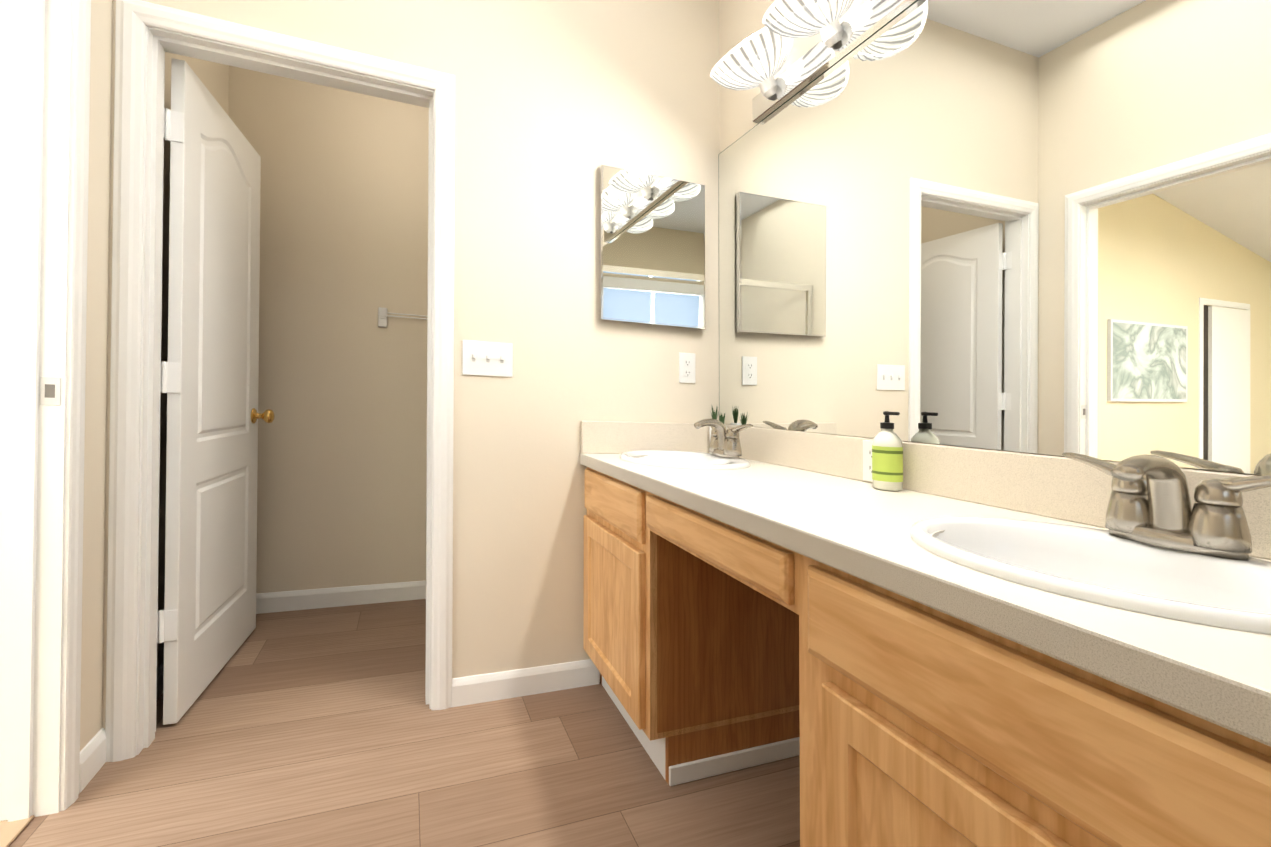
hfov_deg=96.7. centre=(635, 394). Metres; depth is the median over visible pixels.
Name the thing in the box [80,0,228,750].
wall
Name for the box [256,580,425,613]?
baseboard
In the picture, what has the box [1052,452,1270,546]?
faucet
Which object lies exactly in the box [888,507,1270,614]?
sink
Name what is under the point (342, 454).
wall
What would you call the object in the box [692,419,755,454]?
faucet
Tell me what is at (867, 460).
outlet
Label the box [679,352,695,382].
outlet
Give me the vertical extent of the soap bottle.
0.189 m
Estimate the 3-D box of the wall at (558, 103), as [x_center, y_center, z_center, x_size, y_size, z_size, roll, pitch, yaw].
[-0.539,-0.404,1.944,1.834,2.904,0.115,0,-1,-22]
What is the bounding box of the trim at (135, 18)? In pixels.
[105,0,454,761]
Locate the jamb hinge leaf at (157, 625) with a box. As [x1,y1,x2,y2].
[156,107,164,644]
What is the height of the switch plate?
0.120 m
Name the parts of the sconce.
lamp shade, lamp shade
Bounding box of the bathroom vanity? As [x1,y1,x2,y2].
[583,475,1270,846]
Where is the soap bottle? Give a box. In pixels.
[872,411,902,490]
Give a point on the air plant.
(714, 415)
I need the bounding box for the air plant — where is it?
[709,405,726,452]
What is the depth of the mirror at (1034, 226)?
1.13 m
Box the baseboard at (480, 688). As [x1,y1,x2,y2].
[452,659,598,706]
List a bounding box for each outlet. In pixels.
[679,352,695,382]
[863,440,872,481]
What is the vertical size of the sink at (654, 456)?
0.173 m
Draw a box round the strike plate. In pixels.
[40,377,60,405]
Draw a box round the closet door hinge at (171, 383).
[158,108,183,642]
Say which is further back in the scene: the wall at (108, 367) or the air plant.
the air plant
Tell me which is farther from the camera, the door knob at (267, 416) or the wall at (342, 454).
the wall at (342, 454)
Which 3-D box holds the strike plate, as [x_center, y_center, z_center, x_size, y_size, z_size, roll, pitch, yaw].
[-1.370,-0.007,1.323,0.037,0.067,0.002,0,-1,-22]
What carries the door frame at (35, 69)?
attached to the wall
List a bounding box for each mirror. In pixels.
[599,165,704,329]
[718,0,1270,474]
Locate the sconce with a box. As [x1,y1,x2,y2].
[710,0,916,122]
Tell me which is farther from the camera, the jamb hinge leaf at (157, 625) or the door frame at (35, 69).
the jamb hinge leaf at (157, 625)
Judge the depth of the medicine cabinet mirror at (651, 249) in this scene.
2.09 m
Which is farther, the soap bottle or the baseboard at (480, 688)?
the baseboard at (480, 688)
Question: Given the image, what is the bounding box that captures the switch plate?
[462,340,512,376]
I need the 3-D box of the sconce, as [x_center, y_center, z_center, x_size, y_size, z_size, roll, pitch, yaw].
[0.545,-1.074,1.419,0.257,0.264,1.199,0,-1,-22]
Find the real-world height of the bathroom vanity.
0.780 m
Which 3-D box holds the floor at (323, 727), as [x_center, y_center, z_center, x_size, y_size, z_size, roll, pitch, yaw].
[-0.102,1.045,0.734,2.138,0.203,4.760,0,-1,-22]
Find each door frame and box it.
[0,0,90,821]
[136,26,434,754]
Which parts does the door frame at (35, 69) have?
jamb strike hole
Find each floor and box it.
[0,815,34,846]
[8,599,799,846]
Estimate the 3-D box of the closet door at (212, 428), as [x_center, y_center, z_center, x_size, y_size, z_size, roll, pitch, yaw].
[-1.483,-0.015,2.019,0.035,1.985,0.722,0,-1,-18]
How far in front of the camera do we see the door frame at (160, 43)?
1.61 m
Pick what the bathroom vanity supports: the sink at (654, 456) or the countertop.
the countertop
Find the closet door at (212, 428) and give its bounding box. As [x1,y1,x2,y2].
[163,58,260,724]
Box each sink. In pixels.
[600,447,783,466]
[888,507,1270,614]
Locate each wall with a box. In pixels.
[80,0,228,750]
[102,0,115,728]
[142,0,719,681]
[229,66,428,592]
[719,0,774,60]
[719,85,760,152]
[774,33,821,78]
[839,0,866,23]
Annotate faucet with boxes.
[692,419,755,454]
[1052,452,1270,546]
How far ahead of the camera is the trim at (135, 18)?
1.54 m
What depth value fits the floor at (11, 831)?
1.26 m
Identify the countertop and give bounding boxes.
[580,451,1270,742]

